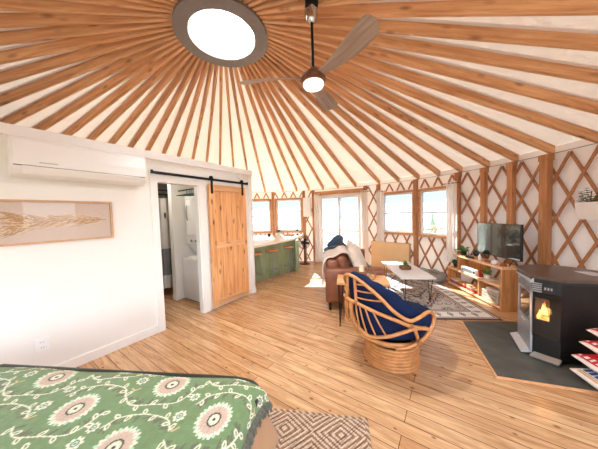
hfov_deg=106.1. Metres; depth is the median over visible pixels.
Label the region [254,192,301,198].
lattice
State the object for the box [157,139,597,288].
wall
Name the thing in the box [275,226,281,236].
flower vase
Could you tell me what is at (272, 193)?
trim
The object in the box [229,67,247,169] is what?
rafter
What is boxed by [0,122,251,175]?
trim
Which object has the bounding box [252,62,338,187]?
rafter
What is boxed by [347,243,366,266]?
throw pillow
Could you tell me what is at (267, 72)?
rafter
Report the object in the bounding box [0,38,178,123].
rafter
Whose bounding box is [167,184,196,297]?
wall
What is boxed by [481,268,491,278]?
potted plant
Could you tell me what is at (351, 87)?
rafter
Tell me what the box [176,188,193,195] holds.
rack
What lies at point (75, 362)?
baseboard
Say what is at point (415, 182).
trim
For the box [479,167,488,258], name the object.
wall post
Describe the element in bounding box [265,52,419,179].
rafter
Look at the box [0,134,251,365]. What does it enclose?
wall
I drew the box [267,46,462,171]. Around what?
rafter
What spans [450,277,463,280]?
magazine
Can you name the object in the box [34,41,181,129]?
rafter
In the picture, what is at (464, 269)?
grille
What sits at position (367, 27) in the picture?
ceiling fan
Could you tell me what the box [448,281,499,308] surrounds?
shelf
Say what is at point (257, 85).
rafter
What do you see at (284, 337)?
floor
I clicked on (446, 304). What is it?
area rug
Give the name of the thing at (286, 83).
rafter
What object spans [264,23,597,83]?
rafter
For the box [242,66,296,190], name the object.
rafter
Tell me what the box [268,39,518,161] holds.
rafter
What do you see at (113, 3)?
rafter
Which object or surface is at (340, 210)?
door
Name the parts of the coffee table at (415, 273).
leg, leg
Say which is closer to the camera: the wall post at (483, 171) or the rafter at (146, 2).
the rafter at (146, 2)
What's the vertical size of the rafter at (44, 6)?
1.602 m
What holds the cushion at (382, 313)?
on the rattan chair
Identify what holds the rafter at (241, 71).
attached to the ceiling
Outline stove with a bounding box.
[510,264,597,365]
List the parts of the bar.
panel frame, panel frame, panel frame, panel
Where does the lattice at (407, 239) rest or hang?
attached to the wall at (582, 240)
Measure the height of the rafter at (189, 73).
1.602 m
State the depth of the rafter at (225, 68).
4.14 m
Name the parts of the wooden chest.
lid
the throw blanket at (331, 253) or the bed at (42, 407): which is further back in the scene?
the throw blanket at (331, 253)
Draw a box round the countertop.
[254,234,302,247]
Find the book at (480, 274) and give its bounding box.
[478,270,483,276]
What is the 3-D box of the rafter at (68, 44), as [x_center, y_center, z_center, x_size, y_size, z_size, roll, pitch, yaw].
[-3.466,-1.555,2.229,4.115,1.602,0.044,-2,3,-13]
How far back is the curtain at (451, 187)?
4.70 m
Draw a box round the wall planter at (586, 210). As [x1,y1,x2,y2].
[575,188,597,219]
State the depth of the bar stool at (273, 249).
5.41 m
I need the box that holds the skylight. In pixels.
[172,0,267,66]
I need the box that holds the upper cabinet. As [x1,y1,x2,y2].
[303,198,311,216]
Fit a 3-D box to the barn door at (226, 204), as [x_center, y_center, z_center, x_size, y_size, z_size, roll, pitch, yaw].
[-1.444,0.291,3.698,0.059,2.175,1.692,0,3,34]
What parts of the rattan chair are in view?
arm rail, rim rail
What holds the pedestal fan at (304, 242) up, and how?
on the floor
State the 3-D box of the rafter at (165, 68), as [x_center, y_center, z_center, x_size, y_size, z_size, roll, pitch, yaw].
[-3.345,-1.630,3.815,4.115,1.602,0.044,-1,3,22]
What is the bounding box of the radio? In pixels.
[461,265,477,275]
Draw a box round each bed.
[0,364,279,448]
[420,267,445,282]
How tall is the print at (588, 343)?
0.050 m
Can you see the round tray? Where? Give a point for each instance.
(372, 277)
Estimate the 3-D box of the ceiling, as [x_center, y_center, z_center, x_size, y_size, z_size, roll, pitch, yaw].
[-0.929,-1.724,2.826,9.314,1.506,9.314,-2,3,0]
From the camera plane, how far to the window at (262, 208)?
7.49 m
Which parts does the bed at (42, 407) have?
rail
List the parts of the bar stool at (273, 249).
seat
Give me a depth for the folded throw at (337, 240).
4.72 m
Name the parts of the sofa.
backrest, armrest, armrest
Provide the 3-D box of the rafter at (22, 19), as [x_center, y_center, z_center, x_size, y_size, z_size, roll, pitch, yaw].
[-3.289,-1.538,1.721,4.115,1.602,0.044,-3,3,-25]
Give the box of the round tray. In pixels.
[367,273,376,279]
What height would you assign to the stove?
0.850 m
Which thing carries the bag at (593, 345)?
on the bag at (590, 360)
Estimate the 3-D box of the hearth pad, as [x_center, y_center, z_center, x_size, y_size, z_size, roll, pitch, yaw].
[2.775,1.351,2.414,1.638,0.018,1.282,-1,3,18]
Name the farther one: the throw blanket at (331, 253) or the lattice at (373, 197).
the lattice at (373, 197)
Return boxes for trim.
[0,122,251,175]
[149,175,247,331]
[247,175,255,293]
[271,192,274,234]
[302,191,306,261]
[312,190,314,261]
[376,184,379,202]
[413,179,418,266]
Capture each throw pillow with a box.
[346,240,352,248]
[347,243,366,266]
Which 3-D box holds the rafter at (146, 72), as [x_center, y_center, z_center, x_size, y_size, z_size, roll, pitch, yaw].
[-3.434,-1.616,3.561,4.115,1.602,0.044,-1,3,16]
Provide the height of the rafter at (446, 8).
1.602 m
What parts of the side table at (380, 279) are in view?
leg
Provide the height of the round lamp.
0.152 m
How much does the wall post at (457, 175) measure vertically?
2.308 m
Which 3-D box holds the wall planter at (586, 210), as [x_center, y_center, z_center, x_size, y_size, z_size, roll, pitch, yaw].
[3.584,-0.297,2.727,0.167,0.472,0.357,-2,3,0]
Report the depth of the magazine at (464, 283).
4.35 m
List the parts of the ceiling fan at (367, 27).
blade, blade, blade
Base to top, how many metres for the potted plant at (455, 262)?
0.159 m
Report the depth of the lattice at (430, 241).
5.20 m
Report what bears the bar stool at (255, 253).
on the floor
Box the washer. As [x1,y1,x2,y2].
[183,255,199,302]
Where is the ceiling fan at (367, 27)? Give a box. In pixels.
[239,0,379,110]
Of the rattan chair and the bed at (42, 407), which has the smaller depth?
the bed at (42, 407)
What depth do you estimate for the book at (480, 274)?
3.86 m
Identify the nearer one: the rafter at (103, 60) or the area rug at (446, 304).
the rafter at (103, 60)
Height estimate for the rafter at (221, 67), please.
1.602 m
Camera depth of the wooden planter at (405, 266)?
4.24 m
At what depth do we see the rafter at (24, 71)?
2.58 m
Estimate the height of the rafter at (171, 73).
1.602 m
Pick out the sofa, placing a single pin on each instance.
(341, 264)
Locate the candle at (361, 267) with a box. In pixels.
[359,265,363,271]
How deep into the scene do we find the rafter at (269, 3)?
2.31 m
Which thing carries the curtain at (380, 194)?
hanging from the wall at (582, 240)
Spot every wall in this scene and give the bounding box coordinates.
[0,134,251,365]
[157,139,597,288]
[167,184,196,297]
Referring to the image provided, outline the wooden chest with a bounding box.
[371,241,410,269]
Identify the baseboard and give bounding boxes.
[55,325,158,367]
[173,294,182,299]
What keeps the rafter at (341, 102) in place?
attached to the ceiling
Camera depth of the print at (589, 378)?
1.91 m
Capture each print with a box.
[575,354,597,366]
[577,370,597,383]
[584,340,597,347]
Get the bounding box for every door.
[150,169,248,307]
[315,188,362,261]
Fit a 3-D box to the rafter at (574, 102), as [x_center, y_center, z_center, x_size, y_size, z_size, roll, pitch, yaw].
[1.665,-1.724,2.515,4.115,1.602,0.044,-1,3,7]
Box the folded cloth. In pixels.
[486,286,499,294]
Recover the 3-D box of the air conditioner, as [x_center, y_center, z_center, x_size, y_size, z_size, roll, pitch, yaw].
[-2.246,-0.622,2.384,0.242,0.345,1.027,0,3,34]
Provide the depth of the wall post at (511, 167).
3.73 m
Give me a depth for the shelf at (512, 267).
3.67 m
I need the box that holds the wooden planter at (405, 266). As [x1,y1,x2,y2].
[399,260,410,269]
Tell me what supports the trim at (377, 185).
attached to the wall at (582, 240)
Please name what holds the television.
on the tv stand
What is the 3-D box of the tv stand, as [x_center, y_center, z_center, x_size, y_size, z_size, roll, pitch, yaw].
[3.222,0.939,4.033,0.300,0.668,1.395,-2,3,5]
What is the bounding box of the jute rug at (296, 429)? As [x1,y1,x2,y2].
[268,408,371,448]
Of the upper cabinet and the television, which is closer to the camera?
the television
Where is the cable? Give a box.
[252,143,596,192]
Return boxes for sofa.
[325,248,384,309]
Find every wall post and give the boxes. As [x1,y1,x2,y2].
[454,172,461,278]
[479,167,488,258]
[506,162,517,264]
[537,154,554,264]
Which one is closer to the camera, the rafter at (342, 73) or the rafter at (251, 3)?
the rafter at (251, 3)
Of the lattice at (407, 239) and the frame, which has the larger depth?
the lattice at (407, 239)
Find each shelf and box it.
[448,266,499,282]
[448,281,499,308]
[453,253,516,269]
[486,281,499,287]
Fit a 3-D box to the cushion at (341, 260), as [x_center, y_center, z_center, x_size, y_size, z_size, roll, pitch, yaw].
[0.787,0.692,4.129,0.241,0.418,0.865,-1,3,7]
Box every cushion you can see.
[336,253,348,266]
[349,271,421,339]
[396,300,434,340]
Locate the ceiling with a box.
[0,0,597,188]
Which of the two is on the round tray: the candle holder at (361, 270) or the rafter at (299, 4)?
the candle holder at (361, 270)
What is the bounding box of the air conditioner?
[5,134,145,185]
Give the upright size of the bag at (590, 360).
0.125 m
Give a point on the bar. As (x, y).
(261, 243)
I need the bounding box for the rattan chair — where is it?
[343,271,435,374]
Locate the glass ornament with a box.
[491,259,497,264]
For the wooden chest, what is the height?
0.734 m
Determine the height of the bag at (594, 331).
0.125 m
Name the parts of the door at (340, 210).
sash, glass, casing, sash, glass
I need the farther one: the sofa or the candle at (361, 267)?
the sofa
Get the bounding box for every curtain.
[158,198,172,288]
[314,194,320,261]
[360,190,368,263]
[376,190,383,241]
[443,181,458,261]
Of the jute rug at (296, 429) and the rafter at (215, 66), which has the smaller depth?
the jute rug at (296, 429)
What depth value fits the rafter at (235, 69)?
4.41 m
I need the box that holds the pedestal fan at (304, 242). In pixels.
[299,236,309,264]
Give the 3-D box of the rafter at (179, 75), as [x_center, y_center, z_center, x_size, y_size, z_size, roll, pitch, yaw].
[-3.092,-1.659,4.290,4.115,1.602,0.044,0,3,34]
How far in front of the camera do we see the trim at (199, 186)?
3.56 m
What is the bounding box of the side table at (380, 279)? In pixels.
[337,274,390,326]
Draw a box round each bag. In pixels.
[569,368,597,389]
[571,354,597,373]
[579,340,597,353]
[586,328,597,336]
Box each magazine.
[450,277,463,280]
[458,281,470,285]
[466,284,477,288]
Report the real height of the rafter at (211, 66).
1.602 m
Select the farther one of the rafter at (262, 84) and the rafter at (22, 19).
the rafter at (262, 84)
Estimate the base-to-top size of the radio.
0.100 m
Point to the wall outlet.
(42, 344)
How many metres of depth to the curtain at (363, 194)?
6.42 m
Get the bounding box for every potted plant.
[452,259,457,266]
[454,245,470,254]
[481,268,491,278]
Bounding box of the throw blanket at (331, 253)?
[322,245,350,284]
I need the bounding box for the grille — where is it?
[462,267,471,273]
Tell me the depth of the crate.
3.59 m
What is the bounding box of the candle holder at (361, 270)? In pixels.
[357,265,366,275]
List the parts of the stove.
silver door, door glass, fire door, control panel, plate, warming plate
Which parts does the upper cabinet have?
door, door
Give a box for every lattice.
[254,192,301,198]
[255,233,303,259]
[306,191,312,259]
[367,186,376,253]
[384,234,413,257]
[385,175,454,191]
[418,237,453,278]
[461,145,597,286]
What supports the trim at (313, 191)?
attached to the wall at (582, 240)
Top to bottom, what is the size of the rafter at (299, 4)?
1.602 m
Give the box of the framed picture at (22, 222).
[0,199,113,246]
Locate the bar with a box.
[254,234,302,282]
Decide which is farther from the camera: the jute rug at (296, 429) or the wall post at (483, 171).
the wall post at (483, 171)
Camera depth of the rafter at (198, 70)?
3.82 m
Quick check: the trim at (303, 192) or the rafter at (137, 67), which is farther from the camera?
the trim at (303, 192)
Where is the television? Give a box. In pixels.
[477,223,523,266]
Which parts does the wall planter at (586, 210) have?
pot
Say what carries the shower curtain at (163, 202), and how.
hanging from the curtain rod
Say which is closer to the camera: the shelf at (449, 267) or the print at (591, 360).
the print at (591, 360)
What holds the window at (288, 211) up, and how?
in the wall at (582, 240)
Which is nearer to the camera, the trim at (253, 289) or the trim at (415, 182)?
the trim at (253, 289)
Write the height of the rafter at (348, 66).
1.602 m
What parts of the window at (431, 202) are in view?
glass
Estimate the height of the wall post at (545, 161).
2.308 m
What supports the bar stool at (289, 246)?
on the floor
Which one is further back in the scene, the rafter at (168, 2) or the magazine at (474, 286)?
the magazine at (474, 286)
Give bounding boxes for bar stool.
[254,252,264,283]
[266,248,281,280]
[283,245,296,272]
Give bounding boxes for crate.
[482,288,499,304]
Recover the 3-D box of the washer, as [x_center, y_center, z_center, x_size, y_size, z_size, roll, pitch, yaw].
[-1.757,1.003,4.410,0.912,0.810,0.918,-2,3,0]
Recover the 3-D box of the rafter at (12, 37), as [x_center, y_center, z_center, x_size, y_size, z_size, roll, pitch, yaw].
[-3.391,-1.546,1.970,4.115,1.602,0.044,-3,3,-19]
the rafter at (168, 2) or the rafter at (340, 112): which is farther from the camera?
the rafter at (340, 112)
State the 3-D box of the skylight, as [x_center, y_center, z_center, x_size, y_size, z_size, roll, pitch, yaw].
[-0.955,-2.578,2.788,1.110,0.520,1.110,-2,3,0]
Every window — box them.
[252,199,271,233]
[275,198,302,232]
[384,190,412,234]
[417,186,445,238]
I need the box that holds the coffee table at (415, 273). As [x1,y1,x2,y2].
[381,261,435,300]
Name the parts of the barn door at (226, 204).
barn door rail, rail, plank panel, rail, rail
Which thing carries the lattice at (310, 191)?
attached to the wall at (582, 240)
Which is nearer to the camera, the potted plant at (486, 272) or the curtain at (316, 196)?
the potted plant at (486, 272)
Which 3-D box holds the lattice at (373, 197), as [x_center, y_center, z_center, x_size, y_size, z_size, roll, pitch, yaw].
[2.098,0.040,6.405,0.321,2.276,0.032,0,3,40]
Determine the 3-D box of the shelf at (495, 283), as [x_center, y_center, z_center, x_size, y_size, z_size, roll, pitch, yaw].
[3.163,0.937,3.503,0.270,0.033,0.270,-2,3,5]
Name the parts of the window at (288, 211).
glass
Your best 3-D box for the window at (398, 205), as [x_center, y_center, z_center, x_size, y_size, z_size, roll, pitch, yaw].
[2.594,-0.303,5.905,0.145,1.130,0.902,-4,3,-41]
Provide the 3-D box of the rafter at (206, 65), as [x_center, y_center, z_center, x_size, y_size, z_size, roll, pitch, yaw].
[-2.544,-1.702,4.879,0.044,1.602,4.115,-4,3,-38]
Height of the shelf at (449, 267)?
0.033 m
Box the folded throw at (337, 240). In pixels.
[323,235,346,252]
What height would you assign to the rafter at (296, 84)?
1.602 m
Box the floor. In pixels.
[76,261,597,448]
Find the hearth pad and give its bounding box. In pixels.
[461,321,597,393]
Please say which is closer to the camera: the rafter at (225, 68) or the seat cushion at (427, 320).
the seat cushion at (427, 320)
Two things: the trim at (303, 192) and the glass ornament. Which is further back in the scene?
the trim at (303, 192)
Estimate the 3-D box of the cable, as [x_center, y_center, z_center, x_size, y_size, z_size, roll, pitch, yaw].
[1.743,-1.034,4.860,2.500,0.010,8.140,-4,3,-37]
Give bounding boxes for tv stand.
[448,253,518,311]
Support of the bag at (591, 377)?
on the hearth pad
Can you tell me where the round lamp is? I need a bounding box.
[473,250,479,258]
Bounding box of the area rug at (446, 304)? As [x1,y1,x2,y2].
[385,272,502,320]
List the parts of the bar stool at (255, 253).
leg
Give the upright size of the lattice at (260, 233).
0.936 m
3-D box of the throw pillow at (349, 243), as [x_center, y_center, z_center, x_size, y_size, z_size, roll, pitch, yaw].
[1.087,0.576,4.511,0.256,0.507,0.500,-1,3,10]
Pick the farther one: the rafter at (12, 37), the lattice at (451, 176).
the lattice at (451, 176)
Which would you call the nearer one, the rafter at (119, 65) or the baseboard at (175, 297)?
the rafter at (119, 65)
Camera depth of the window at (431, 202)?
5.23 m
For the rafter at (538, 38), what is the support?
attached to the ceiling
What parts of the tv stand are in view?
panel, panel, panel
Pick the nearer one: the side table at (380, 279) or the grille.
the side table at (380, 279)
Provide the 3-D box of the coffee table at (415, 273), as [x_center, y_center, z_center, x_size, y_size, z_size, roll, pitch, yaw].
[2.057,1.064,4.376,0.560,0.427,1.320,-1,3,7]
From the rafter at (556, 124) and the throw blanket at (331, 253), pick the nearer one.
the rafter at (556, 124)
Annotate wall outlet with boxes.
[34,336,49,352]
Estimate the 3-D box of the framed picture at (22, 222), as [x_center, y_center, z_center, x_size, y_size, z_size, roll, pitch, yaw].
[-2.436,-0.033,2.290,0.028,0.420,0.865,0,3,34]
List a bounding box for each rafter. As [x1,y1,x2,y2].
[0,0,171,17]
[0,12,171,27]
[0,22,171,45]
[0,26,172,64]
[0,30,174,84]
[0,34,176,106]
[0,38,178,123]
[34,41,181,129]
[59,0,171,13]
[62,45,184,135]
[87,48,188,139]
[108,51,192,143]
[125,0,173,9]
[128,54,196,147]
[145,57,200,150]
[154,0,175,5]
[162,59,204,153]
[177,61,209,156]
[192,63,213,159]
[206,65,218,161]
[219,66,222,164]
[224,67,234,167]
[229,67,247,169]
[233,67,265,192]
[238,67,283,191]
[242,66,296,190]
[245,65,309,189]
[247,0,266,7]
[249,64,323,188]
[252,0,296,10]
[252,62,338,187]
[256,0,378,14]
[256,59,355,186]
[259,0,597,18]
[260,57,379,183]
[262,18,597,51]
[262,54,398,181]
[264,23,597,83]
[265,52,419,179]
[266,27,597,114]
[266,49,439,176]
[267,31,597,143]
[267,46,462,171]
[268,35,554,153]
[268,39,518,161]
[268,42,489,167]

